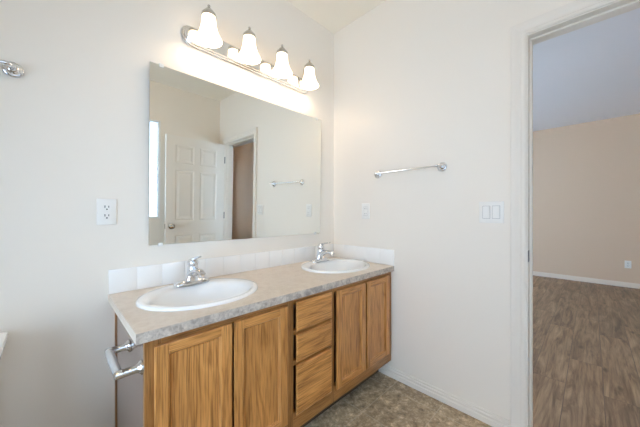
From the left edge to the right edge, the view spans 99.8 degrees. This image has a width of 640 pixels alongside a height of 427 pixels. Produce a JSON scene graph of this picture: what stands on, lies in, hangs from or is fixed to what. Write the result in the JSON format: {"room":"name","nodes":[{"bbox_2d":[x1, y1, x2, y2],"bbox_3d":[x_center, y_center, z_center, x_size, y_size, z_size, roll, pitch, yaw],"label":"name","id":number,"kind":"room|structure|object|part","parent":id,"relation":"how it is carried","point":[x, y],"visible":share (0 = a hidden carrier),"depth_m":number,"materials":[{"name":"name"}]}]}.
{"room":"bathroom","nodes":[
{"label":"bathroom","id":0,"kind":"room"},
{"bbox_2d":[0,0,333,426],"bbox_3d":[-0.954,-0.190,1.310,2.910,2.680,0.110,0,0,-45],"label":"wall","id":1,"kind":"structure","parent":0,"point":[74,127],"depth_m":1.17,"materials":[{"name":"white paint"}]},
{"bbox_2d":[0,59,23,77],"bbox_3d":[-1.356,-0.545,0.790,0.658,0.058,0.062,0,0,-45],"label":"towel bar","id":2,"kind":"object","parent":1,"relation":"attached to","point":[12,69],"visible":1,"depth_m":1.01,"materials":[{"name":"silver metal"}]},
{"bbox_2d":[97,199,116,224],"bbox_3d":[-0.963,-0.008,1.217,0.071,0.117,0.008,0,0,-45],"label":"wall outlet","id":3,"kind":"object","parent":1,"relation":"attached to","point":[106,208],"visible":1,"depth_m":1.22,"materials":[{"name":"white plastic"}]},
{"bbox_2d":[102,213,111,218],"bbox_3d":[-0.961,0.011,1.215,0.034,0.029,0.002,0,0,-45],"label":"receptacle","id":4,"kind":"object","parent":3,"relation":"attached to","point":[104,215],"depth_m":1.21,"materials":[{"name":"grey plastic"}]},
{"bbox_2d":[102,204,111,210],"bbox_3d":[-0.961,-0.028,1.215,0.034,0.029,0.002,0,0,-45],"label":"receptacle","id":5,"kind":"object","parent":3,"relation":"attached to","point":[105,207],"depth_m":1.21,"materials":[{"name":"grey plastic"}]},
{"bbox_2d":[109,244,333,293],"bbox_3d":[-0.423,0.311,1.752,1.508,0.110,0.010,0,0,-45],"label":"tile backsplash","id":6,"kind":"structure","parent":1,"relation":"attached to","point":[140,277],"depth_m":1.54,"materials":[{"name":"white tile"}]},
{"bbox_2d":[149,61,320,245],"bbox_3d":[-0.417,-0.294,1.746,1.192,0.918,0.013,0,1,-45],"label":"wall mirror","id":7,"kind":"object","parent":1,"relation":"attached to","point":[225,163],"visible":1,"depth_m":1.59,"materials":[{"name":"clear mirror"}]},
{"bbox_2d":[181,4,318,93],"bbox_3d":[-0.353,-1.007,1.695,0.914,0.194,0.189,0,0,-45],"label":"vanity light","id":8,"kind":"object","parent":1,"relation":"attached to","point":[206,39],"visible":1,"depth_m":1.62,"materials":[{"name":"white glass"}]},
{"bbox_3d":[-0.587,-0.981,1.425,0.135,0.132,0.135,0,0,-45],"label":"lamp shade","id":9,"kind":"part","parent":8,"relation":"part of","materials":[{"name":"white glass"}]},
{"bbox_3d":[-0.418,-0.981,1.593,0.135,0.132,0.135,0,0,-45],"label":"lamp shade","id":10,"kind":"part","parent":8,"relation":"part of","materials":[{"name":"white glass"}]},
{"bbox_3d":[-0.247,-0.981,1.762,0.135,0.132,0.135,0,0,-45],"label":"lamp shade","id":11,"kind":"part","parent":8,"relation":"part of","materials":[{"name":"white glass"}]},
{"bbox_3d":[-0.108,-1.022,1.966,0.048,0.133,0.095,0,0,-45],"label":"arm","id":12,"kind":"part","parent":8,"relation":"part of","materials":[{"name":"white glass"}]},
{"bbox_3d":[-0.075,-0.981,1.933,0.135,0.132,0.135,0,0,-45],"label":"lamp shade","id":13,"kind":"part","parent":8,"relation":"part of","materials":[{"name":"white glass"}]},
{"bbox_2d":[334,0,575,419],"bbox_3d":[1.335,-0.190,1.109,0.055,2.680,7.800,0,0,-45],"label":"wall","id":14,"kind":"structure","parent":0,"point":[418,83],"depth_m":1.69,"materials":[{"name":"white paint"}]},
{"bbox_2d":[334,244,393,265],"bbox_3d":[0.319,0.311,2.085,0.010,0.110,0.562,0,0,-45],"label":"tile backsplash","id":15,"kind":"structure","parent":14,"relation":"attached to","point":[367,254],"depth_m":2.05,"materials":[{"name":"white tile"}]},
{"bbox_2d":[362,203,369,218],"bbox_3d":[0.348,-0.018,2.057,0.010,0.117,0.071,0,0,-45],"label":"wall outlet","id":16,"kind":"object","parent":14,"relation":"attached to","point":[365,207],"visible":1,"depth_m":2.05,"materials":[{"name":"white plastic"}]},
{"bbox_2d":[374,162,446,177],"bbox_3d":[0.567,-0.287,1.798,0.062,0.058,0.518,0,0,-45],"label":"towel bar","id":17,"kind":"object","parent":14,"relation":"attached to","point":[441,166],"visible":1,"depth_m":1.69,"materials":[{"name":"silver metal"}]},
{"bbox_3d":[0.406,-0.287,1.961,0.062,0.058,0.059,0,0,-45],"label":"post","id":18,"kind":"part","parent":17,"relation":"part of","materials":[{"name":"silver metal"}]},
{"bbox_3d":[0.729,-0.287,1.636,0.062,0.058,0.059,0,0,-45],"label":"post","id":19,"kind":"part","parent":17,"relation":"part of","materials":[{"name":"silver metal"}]},
{"bbox_2d":[379,364,509,426],"bbox_3d":[0.705,1.117,1.693,0.016,0.065,0.804,0,0,-45],"label":"baseboard","id":20,"kind":"structure","parent":14,"relation":"attached to","point":[494,420],"depth_m":1.62,"materials":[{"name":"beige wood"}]},
{"bbox_2d":[479,201,503,222],"bbox_3d":[0.931,-0.007,1.467,0.012,0.117,0.116,0,0,-45],"label":"light switch","id":21,"kind":"object","parent":14,"relation":"attached to","point":[493,211],"visible":1,"depth_m":1.47,"materials":[{"name":"white plastic"}]},
{"bbox_2d":[510,0,639,426],"bbox_3d":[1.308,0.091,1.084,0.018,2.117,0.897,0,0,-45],"label":"trim","id":22,"kind":"structure","parent":14,"relation":"attached to","point":[518,33],"depth_m":1.37,"materials":[{"name":"beige wood"}]},
{"bbox_2d":[286,0,639,131],"bbox_3d":[1.979,-1.555,1.748,7.690,0.050,8.020,0,0,-45],"label":"ceiling","id":23,"kind":"structure","parent":0,"point":[590,73],"depth_m":2.81,"materials":[{"name":"white paint"}]},
{"bbox_2d":[304,275,639,426],"bbox_3d":[1.979,1.175,1.748,7.690,0.050,8.020,0,0,-45],"label":"floor","id":24,"kind":"structure","parent":0,"point":[586,335],"depth_m":1.88,"materials":[{"name":"brown wood"}]},
{"bbox_2d":[0,332,7,357],"bbox_3d":[-1.078,0.791,0.595,0.462,0.715,0.720,0,0,-45],"label":"toilet","id":25,"kind":"object","parent":24,"relation":"on","point":[3,335],"visible":1,"depth_m":0.93,"materials":[{"name":"white ceramic"}]},
{"bbox_2d":[115,272,390,426],"bbox_3d":[-0.215,0.775,1.567,1.497,0.749,0.566,0,0,-45],"label":"vanity cabinet","id":26,"kind":"object","parent":24,"relation":"on","point":[286,364],"visible":0.68,"depth_m":1.17,"materials":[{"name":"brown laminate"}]},
{"bbox_2d":[104,339,143,379],"bbox_3d":[-0.674,0.498,0.919,0.076,0.045,0.243,0,0,-45],"label":"paper holder","id":27,"kind":"object","parent":26,"relation":"attached to","point":[118,373],"visible":1,"depth_m":0.87,"materials":[{"name":"silver metal"}]},
{"bbox_3d":[-0.744,0.498,0.989,0.074,0.045,0.045,0,0,-45],"label":"post","id":28,"kind":"part","parent":27,"relation":"part of","materials":[{"name":"silver metal"}]},
{"bbox_3d":[-0.604,0.498,0.849,0.074,0.045,0.045,0,0,-45],"label":"post","id":29,"kind":"part","parent":27,"relation":"part of","materials":[{"name":"silver metal"}]},
{"bbox_3d":[-0.751,0.775,1.060,0.014,0.749,0.526,0,0,-45],"label":"panel","id":30,"kind":"part","parent":26,"relation":"part of","materials":[{"name":"grey laminate"}]},
{"bbox_3d":[-0.440,0.445,0.958,0.180,0.036,0.017,0,0,-45],"label":"rail","id":31,"kind":"part","parent":26,"relation":"part of","materials":[{"name":"brown wood"}]},
{"bbox_3d":[-0.438,0.698,0.956,0.181,0.471,0.010,0,0,-45],"label":"panel","id":32,"kind":"part","parent":26,"relation":"part of","materials":[{"name":"brown wood"}]},
{"bbox_3d":[-0.345,0.418,1.079,0.521,0.034,0.018,0,0,-45],"label":"frame rail","id":33,"kind":"part","parent":26,"relation":"part of","materials":[{"name":"brown wood"}]},
{"bbox_2d":[108,257,393,344],"bbox_3d":[-0.220,0.384,1.556,1.520,0.034,0.573,0,0,-45],"label":"countertop","id":34,"kind":"structure","parent":26,"relation":"on","point":[277,285],"depth_m":1.18,"materials":[{"name":"beige laminate"}]},
{"bbox_2d":[173,256,209,286],"bbox_3d":[-0.612,0.281,1.332,0.172,0.150,0.168,0,0,-45],"label":"faucet","id":35,"kind":"object","parent":34,"relation":"on","point":[194,275],"visible":1,"depth_m":1.34,"materials":[{"name":"silver metal"}]},
{"bbox_3d":[-0.650,0.344,1.370,0.172,0.022,0.062,0,0,-45],"label":"plate","id":36,"kind":"part","parent":35,"relation":"part of","materials":[{"name":"silver metal"}]},
{"bbox_3d":[-0.618,0.232,1.338,0.052,0.052,0.119,0,0,-45],"label":"lever handle","id":37,"kind":"part","parent":35,"relation":"part of","materials":[{"name":"silver metal"}]},
{"bbox_3d":[-0.607,0.299,1.327,0.058,0.068,0.154,0,0,-45],"label":"spout","id":38,"kind":"part","parent":35,"relation":"part of","materials":[{"name":"silver metal"}]},
{"bbox_2d":[136,278,257,311],"bbox_3d":[-0.542,0.431,1.247,0.516,0.154,0.440,0,0,-45],"label":"sink","id":39,"kind":"object","parent":34,"relation":"in","point":[218,291],"visible":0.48,"depth_m":1.30,"materials":[{"name":"white ceramic"}]},
{"bbox_2d":[310,242,334,262],"bbox_3d":[0.036,0.281,1.969,0.172,0.150,0.168,0,0,-45],"label":"faucet","id":40,"kind":"object","parent":34,"relation":"on","point":[321,252],"visible":1,"depth_m":1.97,"materials":[{"name":"silver metal"}]},
{"bbox_3d":[-0.001,0.344,2.007,0.172,0.022,0.062,0,0,-45],"label":"plate","id":41,"kind":"part","parent":40,"relation":"part of","materials":[{"name":"silver metal"}]},
{"bbox_3d":[0.030,0.232,1.975,0.052,0.052,0.119,0,0,-45],"label":"lever handle","id":42,"kind":"part","parent":40,"relation":"part of","materials":[{"name":"silver metal"}]},
{"bbox_3d":[0.041,0.299,1.964,0.058,0.068,0.154,0,0,-45],"label":"spout","id":43,"kind":"part","parent":40,"relation":"part of","materials":[{"name":"silver metal"}]},
{"bbox_2d":[301,259,369,273],"bbox_3d":[0.111,0.431,1.885,0.516,0.154,0.440,0,0,-45],"label":"sink","id":44,"kind":"object","parent":34,"relation":"in","point":[332,266],"visible":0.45,"depth_m":1.99,"materials":[{"name":"white ceramic"}]},
{"bbox_3d":[-0.246,0.445,1.150,0.180,0.036,0.017,0,0,-45],"label":"rail","id":45,"kind":"part","parent":26,"relation":"part of","materials":[{"name":"brown wood"}]},
{"bbox_3d":[-0.244,0.698,1.148,0.181,0.471,0.010,0,0,-45],"label":"panel","id":46,"kind":"part","parent":26,"relation":"part of","materials":[{"name":"brown wood"}]},
{"bbox_3d":[-0.041,0.570,1.381,0.262,0.021,0.018,0,0,-45],"label":"frame rail","id":47,"kind":"part","parent":26,"relation":"part of","materials":[{"name":"brown wood"}]},
{"bbox_3d":[-0.041,0.715,1.381,0.262,0.021,0.018,0,0,-45],"label":"frame rail","id":48,"kind":"part","parent":26,"relation":"part of","materials":[{"name":"brown wood"}]},
{"bbox_3d":[-0.041,0.418,1.381,0.262,0.034,0.018,0,0,-45],"label":"frame rail","id":49,"kind":"part","parent":26,"relation":"part of","materials":[{"name":"brown wood"}]},
{"bbox_3d":[-0.041,0.994,1.381,0.262,0.088,0.018,0,0,-45],"label":"frame rail","id":50,"kind":"part","parent":26,"relation":"part of","materials":[{"name":"brown wood"}]},
{"bbox_3d":[-0.027,0.842,1.367,0.246,0.236,0.018,0,0,-45],"label":"drawer","id":51,"kind":"part","parent":26,"relation":"part of","materials":[{"name":"brown wood"}]},
{"bbox_3d":[-0.027,0.642,1.367,0.246,0.128,0.018,0,0,-45],"label":"drawer","id":52,"kind":"part","parent":26,"relation":"part of","materials":[{"name":"brown wood"}]},
{"bbox_3d":[-0.027,0.491,1.367,0.246,0.139,0.018,0,0,-45],"label":"drawer","id":53,"kind":"part","parent":26,"relation":"part of","materials":[{"name":"brown wood"}]},
{"bbox_3d":[0.183,0.445,1.576,0.184,0.036,0.017,0,0,-45],"label":"rail","id":54,"kind":"part","parent":26,"relation":"part of","materials":[{"name":"brown wood"}]},
{"bbox_3d":[0.183,0.950,1.576,0.184,0.036,0.017,0,0,-45],"label":"rail","id":55,"kind":"part","parent":26,"relation":"part of","materials":[{"name":"brown wood"}]},
{"bbox_3d":[0.185,0.698,1.575,0.185,0.471,0.010,0,0,-45],"label":"panel","id":56,"kind":"part","parent":26,"relation":"part of","materials":[{"name":"brown wood"}]},
{"bbox_3d":[0.270,0.418,1.689,0.560,0.034,0.018,0,0,-45],"label":"frame rail","id":57,"kind":"part","parent":26,"relation":"part of","materials":[{"name":"brown wood"}]},
{"bbox_3d":[0.270,0.994,1.689,0.560,0.088,0.018,0,0,-45],"label":"frame rail","id":58,"kind":"part","parent":26,"relation":"part of","materials":[{"name":"brown wood"}]},
{"bbox_3d":[0.380,0.445,1.772,0.179,0.036,0.017,0,0,-45],"label":"rail","id":59,"kind":"part","parent":26,"relation":"part of","materials":[{"name":"brown wood"}]},
{"bbox_3d":[0.380,0.950,1.772,0.179,0.036,0.017,0,0,-45],"label":"rail","id":60,"kind":"part","parent":26,"relation":"part of","materials":[{"name":"brown wood"}]},
{"bbox_3d":[0.382,0.698,1.770,0.180,0.471,0.010,0,0,-45],"label":"panel","id":61,"kind":"part","parent":26,"relation":"part of","materials":[{"name":"brown wood"}]},
{"bbox_2d":[533,113,639,283],"bbox_3d":[4.669,-0.190,4.418,0.110,2.680,8.020,0,0,-45],"label":"wall","id":62,"kind":"structure","parent":0,"point":[586,176],"depth_m":4.52,"materials":[{"name":"beige paint"}]},
{"bbox_2d":[533,271,639,288],"bbox_3d":[3.779,1.113,5.225,0.016,0.075,5.400,0,0,-45],"label":"baseboard","id":63,"kind":"structure","parent":62,"relation":"attached to","point":[560,276],"depth_m":4.50,"materials":[{"name":"beige wood"}]},
{"bbox_2d":[625,261,630,267],"bbox_3d":[4.801,0.795,4.200,0.008,0.117,0.071,0,0,-45],"label":"wall outlet","id":64,"kind":"object","parent":62,"relation":"attached to","point":[627,263],"visible":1,"depth_m":4.20,"materials":[{"name":"white plastic"}]}
]}

